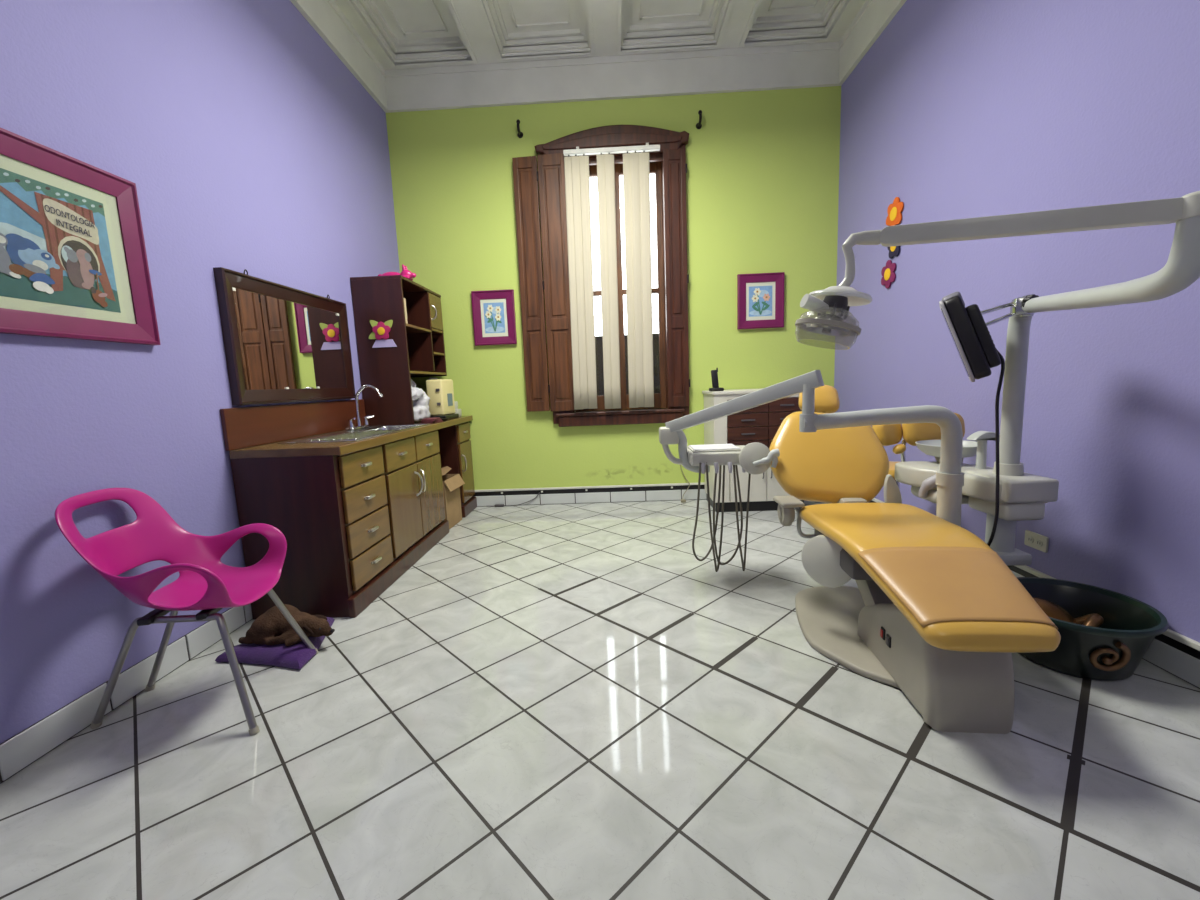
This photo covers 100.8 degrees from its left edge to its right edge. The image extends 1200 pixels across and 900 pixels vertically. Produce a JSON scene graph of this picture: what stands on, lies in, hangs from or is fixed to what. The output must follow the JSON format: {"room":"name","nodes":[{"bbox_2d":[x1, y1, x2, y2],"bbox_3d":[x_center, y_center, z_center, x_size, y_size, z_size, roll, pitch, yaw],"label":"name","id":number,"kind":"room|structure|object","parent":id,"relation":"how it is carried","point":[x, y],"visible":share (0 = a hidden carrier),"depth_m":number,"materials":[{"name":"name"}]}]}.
{"room":"dental clinic","nodes":[
{"label":"dental clinic","id":0,"kind":"room"},
{"bbox_2d":[0,0,399,743],"bbox_3d":[-2.043,-0.995,0.943,0.300,4.120,7.818,-2,8,2],"label":"wall","id":1,"kind":"structure","parent":0,"point":[245,141],"depth_m":2.08,"materials":[{"name":"purple paint"}]},
{"bbox_2d":[0,127,160,344],"bbox_3d":[-1.844,-0.679,1.552,0.034,0.625,0.900,-2,8,2],"label":"framed picture","id":2,"kind":"object","parent":1,"relation":"attached to","point":[65,272],"visible":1,"depth_m":1.72,"materials":[{"name":"paint"}]},
{"bbox_2d":[0,168,120,312],"bbox_3d":[-1.847,-0.676,1.548,0.007,0.395,0.648,-2,8,2],"label":"print","id":3,"kind":"object","parent":2,"relation":"attached to","point":[57,251],"depth_m":1.68},
{"bbox_2d":[0,604,252,783],"bbox_3d":[-1.810,0.986,1.182,0.011,0.114,7.168,-2,8,2],"label":"baseboard","id":4,"kind":"structure","parent":1,"relation":"attached to","point":[24,748],"depth_m":1.76,"materials":[{"name":"tile"}]},
{"bbox_2d":[213,267,355,405],"bbox_3d":[-1.789,-0.635,2.947,0.045,0.688,1.105,-2,8,2],"label":"wall mirror","id":5,"kind":"object","parent":1,"relation":"attached to","point":[282,344],"visible":1,"depth_m":2.79,"materials":[{"name":"brown mirror"}]},
{"bbox_2d":[220,399,365,450],"bbox_3d":[-1.780,-0.187,3.041,0.020,0.202,1.340,-2,8,2],"label":"backsplash","id":6,"kind":"structure","parent":1,"relation":"attached to","point":[243,427],"depth_m":2.79,"materials":[{"name":"brown wood"}]},
{"bbox_2d":[0,499,1199,899],"bbox_3d":[0.114,1.053,0.993,4.462,0.120,7.488,-2,8,2],"label":"floor","id":7,"kind":"structure","parent":0,"point":[552,701],"depth_m":1.46,"materials":[{"name":"white tile"}]},
{"bbox_2d":[55,488,318,735],"bbox_3d":[-1.474,0.530,1.859,0.637,0.817,0.545,-2,8,2],"label":"armchair","id":8,"kind":"object","parent":7,"relation":"on","point":[208,585],"visible":1,"depth_m":1.81,"materials":[{"name":"pink plastic"}]},
{"bbox_2d":[215,617,334,669],"bbox_3d":[-1.430,0.856,2.245,0.420,0.051,0.430,-2,8,2],"label":"floor cushion","id":9,"kind":"object","parent":7,"relation":"on","point":[296,656],"visible":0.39,"depth_m":2.10,"materials":[{"name":"purple fabric"}]},
{"bbox_2d":[238,604,334,645],"bbox_3d":[-1.381,0.777,2.210,0.418,0.150,0.184,-1,8,11],"label":"dog","id":10,"kind":"object","parent":9,"relation":"on","point":[271,627],"visible":0.89,"depth_m":2.17},
{"bbox_2d":[230,430,448,619],"bbox_3d":[-1.475,0.346,3.149,0.564,0.825,1.433,-2,8,2],"label":"base cabinet","id":11,"kind":"object","parent":7,"relation":"on","point":[353,524],"visible":0.99,"depth_m":2.50,"materials":[{"name":"brown wood"}]},
{"bbox_2d":[220,399,472,458],"bbox_3d":[-1.496,-0.236,3.481,0.562,0.246,2.240,-2,8,2],"label":"countertop","id":12,"kind":"structure","parent":11,"relation":"on","point":[243,427],"depth_m":2.69,"materials":[{"name":"laminate"}]},
{"bbox_2d":[277,424,428,443],"bbox_3d":[-1.481,-0.038,3.159,0.428,0.166,1.060,-2,8,2],"label":"sink","id":13,"kind":"object","parent":12,"relation":"in","point":[374,431],"visible":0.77,"depth_m":2.94,"materials":[{"name":"silver metal"}]},
{"bbox_2d":[345,385,382,430],"bbox_3d":[-1.571,-0.294,3.369,0.216,0.299,0.270,-2,8,2],"label":"gooseneck faucet","id":14,"kind":"object","parent":12,"relation":"on","point":[351,427],"visible":1,"depth_m":3.35,"materials":[{"name":"silver metal"}]},
{"bbox_2d":[350,275,446,425],"bbox_3d":[-1.570,-0.776,4.062,0.406,1.080,0.835,-2,8,2],"label":"shelf unit","id":15,"kind":"object","parent":12,"relation":"on","point":[419,351],"visible":0.94,"depth_m":3.68,"materials":[{"name":"brown wood"}]},
{"bbox_2d":[369,320,396,347],"bbox_3d":[-1.594,-0.851,3.621,0.203,0.198,0.020,-2,8,2],"label":"flower","id":16,"kind":"object","parent":15,"relation":"attached to","point":[380,330],"visible":1,"depth_m":3.62,"materials":[{"name":"pink fabric"}]},
{"bbox_2d":[378,264,415,279],"bbox_3d":[-1.539,-1.340,3.760,0.292,0.115,0.104,-2,8,2],"label":"animal","id":17,"kind":"object","parent":15,"relation":"on","point":[405,272],"visible":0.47,"depth_m":3.73},
{"bbox_2d":[403,298,407,323],"bbox_3d":[-1.559,-1.043,3.761,0.180,0.201,0.032,-2,8,2],"label":"book","id":18,"kind":"object","parent":15,"relation":"on","point":[405,309],"visible":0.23,"depth_m":3.75,"materials":[{"name":"beige paper"}]},
{"bbox_2d":[411,379,430,420],"bbox_3d":[-1.491,-0.394,3.895,0.236,0.342,0.314,-2,8,2],"label":"plastic bag","id":19,"kind":"object","parent":12,"relation":"on","point":[421,401],"visible":0.43,"depth_m":3.90,"materials":[{"name":"white plastic"}]},
{"bbox_2d":[419,417,442,423],"bbox_3d":[-1.303,-0.229,3.834,0.129,0.034,0.194,-2,8,2],"label":"paper stack","id":20,"kind":"object","parent":12,"relation":"on","point":[434,419],"visible":1,"depth_m":3.75,"materials":[{"name":"red"}]},
{"bbox_2d":[426,379,458,418],"bbox_3d":[-1.352,-0.430,4.220,0.180,0.335,0.295,-1,8,6],"label":"countertop appliance","id":21,"kind":"object","parent":12,"relation":"on","point":[440,392],"visible":0.92,"depth_m":4.10,"materials":[{"name":"yellow plastic"}]},
{"bbox_2d":[454,401,461,416],"bbox_3d":[-1.330,-0.370,4.497,0.120,0.140,0.110,-2,8,2],"label":"holder","id":22,"kind":"object","parent":12,"relation":"on","point":[457,411],"visible":0.35,"depth_m":4.47,"materials":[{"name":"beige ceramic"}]},
{"bbox_2d":[442,474,464,528],"bbox_3d":[-1.277,0.424,4.093,0.238,0.401,0.320,-2,8,5],"label":"cardboard box","id":23,"kind":"object","parent":7,"relation":"on","point":[452,483],"visible":0.5,"depth_m":4.07,"materials":[{"name":"brown cardboard"}]},
{"bbox_2d":[441,466,450,475],"bbox_3d":[-1.314,0.190,4.087,0.174,0.068,0.287,-2,8,2],"label":"cardboard sheet","id":24,"kind":"object","parent":23,"relation":"on","point":[444,470],"visible":0.53,"depth_m":4.09,"materials":[{"name":"brown cardboard"}]},
{"bbox_2d":[438,422,476,517],"bbox_3d":[-1.437,0.166,4.469,0.564,0.825,0.382,-2,8,2],"label":"base cabinet","id":25,"kind":"object","parent":7,"relation":"on","point":[455,452],"visible":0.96,"depth_m":4.32,"materials":[{"name":"brown wood"}]},
{"bbox_2d":[487,492,539,506],"bbox_3d":[-0.818,0.469,4.665,0.513,0.123,0.039,-2,8,2],"label":"power cable","id":26,"kind":"object","parent":7,"relation":"on","point":[495,505],"visible":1,"depth_m":4.67,"materials":[{"name":"grey plastic"}]},
{"bbox_2d":[702,388,803,511],"bbox_3d":[1.329,-0.015,4.297,0.784,1.012,0.507,-2,8,2],"label":"base cabinet","id":27,"kind":"object","parent":7,"relation":"on","point":[761,423],"visible":0.49,"depth_m":4.07,"materials":[{"name":"white paint"}]},
{"bbox_2d":[709,368,723,390],"bbox_3d":[0.967,-0.587,4.127,0.110,0.194,0.110,-2,8,2],"label":"cordless phone","id":28,"kind":"object","parent":27,"relation":"on","point":[714,375],"visible":0.98,"depth_m":4.13,"materials":[{"name":"black plastic"}]},
{"bbox_2d":[769,385,1060,733],"bbox_3d":[1.155,0.248,2.217,0.633,1.063,1.742,-1,8,6],"label":"dental chair","id":29,"kind":"object","parent":7,"relation":"on","point":[934,614],"visible":0.97,"depth_m":1.78,"materials":[{"name":"leather"}]},
{"bbox_2d":[880,627,885,639],"bbox_3d":[1.053,0.683,1.847,0.012,0.042,0.028,-1,8,6],"label":"rocker switch","id":30,"kind":"object","parent":29,"relation":"attached to","point":[882,629],"depth_m":1.84,"materials":[{"name":"red plastic"}]},
{"bbox_2d":[886,634,890,647],"bbox_3d":[1.049,0.694,1.804,0.012,0.042,0.028,-1,8,6],"label":"rocker switch","id":31,"kind":"object","parent":29,"relation":"attached to","point":[888,636],"depth_m":1.80,"materials":[{"name":"black plastic"}]},
{"bbox_2d":[659,191,1199,571],"bbox_3d":[1.089,0.024,1.993,1.566,1.467,1.675,-2,8,2],"label":"dental unit","id":32,"kind":"object","parent":29,"relation":"attached to","point":[949,483],"visible":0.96,"depth_m":2.04,"materials":[{"name":"white plastic"}]},
{"bbox_2d":[687,444,745,473],"bbox_3d":[0.656,0.041,2.707,0.351,0.120,0.290,-2,8,2],"label":"tray","id":33,"kind":"object","parent":32,"relation":"on","point":[700,458],"depth_m":2.60,"materials":[{"name":"white plastic"}]},
{"bbox_2d":[795,230,880,347],"bbox_3d":[0.682,-0.454,1.421,0.237,0.331,0.194,-2,8,2],"label":"lamp","id":34,"kind":"object","parent":32,"relation":"attached to","point":[832,299],"depth_m":1.40,"materials":[{"name":"white plastic"}]},
{"bbox_2d":[915,440,976,457],"bbox_3d":[1.742,0.000,2.473,0.292,0.070,0.292,-2,8,2],"label":"bowl","id":35,"kind":"object","parent":32,"relation":"on","point":[929,447],"depth_m":2.45,"materials":[{"name":"grey ceramic"}]},
{"bbox_2d":[939,292,1038,546],"bbox_3d":[1.569,-0.093,2.053,0.320,1.097,0.244,3,9,33],"label":"monitor","id":36,"kind":"object","parent":32,"relation":"attached to","point":[971,337],"visible":0.85,"depth_m":1.95,"materials":[{"name":"grey plastic"}]},
{"bbox_2d":[999,316,1032,463],"bbox_3d":[1.710,-0.268,2.032,0.074,0.690,0.140,1,9,26],"label":"pole","id":37,"kind":"object","parent":32,"relation":"on","point":[1018,330],"depth_m":2.04,"materials":[{"name":"white metal"}]},
{"bbox_2d":[872,412,964,489],"bbox_3d":[1.758,0.213,2.957,0.478,0.887,0.531,-2,8,2],"label":"stool","id":38,"kind":"object","parent":7,"relation":"on","point":[889,434],"visible":0.38,"depth_m":2.68,"materials":[{"name":"leather"}]},
{"bbox_2d":[1017,577,1168,680],"bbox_3d":[1.807,0.688,1.904,0.482,0.226,0.482,-2,8,2],"label":"plastic tub","id":39,"kind":"object","parent":7,"relation":"on","point":[1112,650],"visible":0.84,"depth_m":1.78,"materials":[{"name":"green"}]},
{"bbox_2d":[1033,597,1077,623],"bbox_3d":[1.772,0.651,1.944,0.166,0.095,0.158,-2,8,2],"label":"lid","id":40,"kind":"object","parent":39,"relation":"in","point":[1051,609],"visible":0.53,"depth_m":1.94,"materials":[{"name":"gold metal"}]},
{"bbox_2d":[1075,613,1103,626],"bbox_3d":[1.848,0.707,1.920,0.190,0.140,0.178,-2,8,2],"label":"ornament","id":41,"kind":"object","parent":39,"relation":"in","point":[1093,620],"visible":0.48,"depth_m":1.90,"materials":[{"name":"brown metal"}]},
{"bbox_2d":[334,0,865,69],"bbox_3d":[-0.040,-2.950,0.591,3.862,0.352,7.168,-2,8,2],"label":"ceiling","id":42,"kind":"structure","parent":0,"point":[401,34],"depth_m":3.89,"materials":[{"name":"paint"}]},
{"bbox_2d":[386,86,840,489],"bbox_3d":[0.144,-1.573,4.554,3.862,4.120,0.320,-2,8,2],"label":"wall","id":43,"kind":"structure","parent":0,"point":[762,175],"depth_m":4.35,"materials":[{"name":"green paint"}]},
{"bbox_2d":[471,289,516,345],"bbox_3d":[-0.951,-1.188,4.459,0.378,0.475,0.038,-2,8,2],"label":"framed picture","id":44,"kind":"object","parent":43,"relation":"attached to","point":[494,319],"visible":1,"depth_m":4.46,"materials":[{"name":"paint"}]},
{"bbox_2d":[483,302,504,332],"bbox_3d":[-0.951,-1.188,4.463,0.182,0.265,0.006,-2,8,2],"label":"print","id":45,"kind":"object","parent":44,"relation":"attached to","point":[493,312],"depth_m":4.46,"materials":[{"name":"blue paper"}]},
{"bbox_2d":[516,119,522,137],"bbox_3d":[-0.687,-2.731,4.210,0.052,0.114,0.096,-2,8,2],"label":"hook","id":46,"kind":"object","parent":43,"relation":"attached to","point":[520,134],"visible":1,"depth_m":4.19,"materials":[{"name":"black metal"}]},
{"bbox_2d":[474,482,704,495],"bbox_3d":[0.215,0.360,4.646,3.862,0.062,0.020,-2,8,2],"label":"trim","id":47,"kind":"structure","parent":43,"relation":"attached to","point":[674,486],"depth_m":4.66,"materials":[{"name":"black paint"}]},
{"bbox_2d":[474,489,705,506],"bbox_3d":[0.219,0.440,4.661,3.862,0.100,0.011,-2,8,2],"label":"baseboard","id":48,"kind":"structure","parent":43,"relation":"attached to","point":[691,494],"depth_m":4.67,"materials":[{"name":"tile"}]},
{"bbox_2d":[535,125,688,426],"bbox_3d":[0.146,-1.497,4.459,1.310,2.525,0.290,-2,8,2],"label":"window","id":49,"kind":"structure","parent":43,"relation":"in","point":[611,135],"depth_m":4.46,"materials":[{"name":"brown wood"}]},
{"bbox_2d":[512,153,574,411],"bbox_3d":[-0.480,-1.429,4.366,0.454,2.175,0.047,-2,8,5],"label":"window shutter","id":50,"kind":"object","parent":49,"relation":"attached to","point":[550,175],"visible":0.96,"depth_m":4.35,"materials":[{"name":"brown wood"}]},
{"bbox_2d":[563,143,659,409],"bbox_3d":[0.135,-1.458,4.300,0.814,2.188,0.095,-2,8,2],"label":"vertical blind","id":51,"kind":"object","parent":49,"relation":"attached to","point":[636,166],"visible":1,"depth_m":4.26,"materials":[{"name":"beige fabric"}]},
{"bbox_2d":[663,148,689,406],"bbox_3d":[0.673,-1.468,4.336,0.201,2.170,0.044,-2,8,2],"label":"window shutter","id":52,"kind":"object","parent":49,"relation":"attached to","point":[674,161],"visible":1,"depth_m":4.32,"materials":[{"name":"brown wood"}]},
{"bbox_2d":[680,465,689,502],"bbox_3d":[0.851,0.275,4.566,0.228,0.403,0.094,-2,8,2],"label":"power cable","id":53,"kind":"object","parent":43,"relation":"hanging from","point":[682,499],"visible":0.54,"depth_m":4.59,"materials":[{"name":"beige plastic"}]},
{"bbox_2d":[696,110,701,128],"bbox_3d":[0.836,-2.775,4.160,0.052,0.114,0.096,-2,8,2],"label":"hook","id":54,"kind":"object","parent":43,"relation":"attached to","point":[698,125],"visible":1,"depth_m":4.13,"materials":[{"name":"black metal"}]},
{"bbox_2d":[737,272,784,328],"bbox_3d":[1.416,-1.312,4.372,0.401,0.468,0.038,-2,8,2],"label":"framed picture","id":55,"kind":"object","parent":43,"relation":"attached to","point":[760,296],"visible":1,"depth_m":4.37,"materials":[{"name":"paint"}]},
{"bbox_2d":[749,286,771,316],"bbox_3d":[1.416,-1.312,4.376,0.205,0.258,0.006,-2,8,2],"label":"print","id":56,"kind":"object","parent":55,"relation":"attached to","point":[760,297],"depth_m":4.38,"materials":[{"name":"blue paper"}]},
{"bbox_2d":[834,0,1199,642],"bbox_3d":[2.114,-1.141,0.800,0.300,4.120,7.818,-2,8,2],"label":"wall","id":57,"kind":"structure","parent":0,"point":[958,109],"depth_m":2.21,"materials":[{"name":"purple paint"}]},
{"bbox_2d":[290,0,906,112],"bbox_3d":[-0.034,-2.793,0.612,3.862,0.628,7.168,-2,8,2],"label":"trim","id":58,"kind":"structure","parent":57,"relation":"attached to","point":[827,64],"depth_m":4.13,"materials":[{"name":"paint"}]},
{"bbox_2d":[881,260,895,288],"bbox_3d":[2.041,-1.245,3.515,0.016,0.196,0.177,-2,8,2],"label":"flower","id":59,"kind":"object","parent":57,"relation":"attached to","point":[888,274],"visible":1,"depth_m":3.50,"materials":[{"name":"pink paper"}]},
{"bbox_2d":[887,246,899,257],"bbox_3d":[2.032,-1.414,3.427,0.016,0.160,0.164,-2,8,2],"label":"flower","id":60,"kind":"object","parent":57,"relation":"attached to","point":[893,250],"visible":0.56,"depth_m":3.42,"materials":[{"name":"blue paper"}]},
{"bbox_2d":[886,197,903,225],"bbox_3d":[2.025,-1.624,3.413,0.016,0.206,0.204,-2,8,2],"label":"flower","id":61,"kind":"object","parent":57,"relation":"attached to","point":[894,217],"visible":0.88,"depth_m":3.39,"materials":[{"name":"orange paper"}]},
{"bbox_2d":[868,498,1199,659],"bbox_3d":[2.029,0.780,1.041,0.022,0.058,7.168,-2,8,2],"label":"trim","id":62,"kind":"structure","parent":57,"relation":"attached to","point":[1189,646],"depth_m":1.78,"materials":[{"name":"white paint"}]},
{"bbox_2d":[1024,530,1048,552],"bbox_3d":[2.065,0.432,2.351,0.014,0.075,0.125,-2,8,2],"label":"power outlet","id":63,"kind":"object","parent":57,"relation":"attached to","point":[1037,541],"visible":1,"depth_m":2.34,"materials":[{"name":"beige plastic"}]},
{"bbox_2d":[1027,536,1033,542],"bbox_3d":[2.062,0.428,2.376,0.006,0.034,0.034,-2,8,2],"label":"socket","id":64,"kind":"object","parent":63,"relation":"attached to","point":[1030,539],"depth_m":2.37,"materials":[{"name":"beige plastic"}]},
{"bbox_2d":[1036,539,1042,545],"bbox_3d":[2.061,0.435,2.326,0.006,0.034,0.034,-2,8,2],"label":"socket","id":65,"kind":"object","parent":63,"relation":"attached to","point":[1039,542],"depth_m":2.32,"materials":[{"name":"beige plastic"}]},
{"bbox_2d":[1011,570,1199,688],"bbox_3d":[2.037,0.858,1.051,0.011,0.100,7.168,-2,8,2],"label":"baseboard","id":66,"kind":"structure","parent":57,"relation":"attached to","point":[1186,667],"depth_m":1.77,"materials":[{"name":"tile"}]},
{"label":"outside","id":67,"kind":"structure","parent":0,"visible":0},
{"bbox_2d":[576,333,665,411],"bbox_3d":[0.164,-0.309,5.080,6.000,1.675,0.220,-2,8,2],"label":"wall","id":68,"kind":"structure","parent":67,"point":[598,339],"depth_m":4.92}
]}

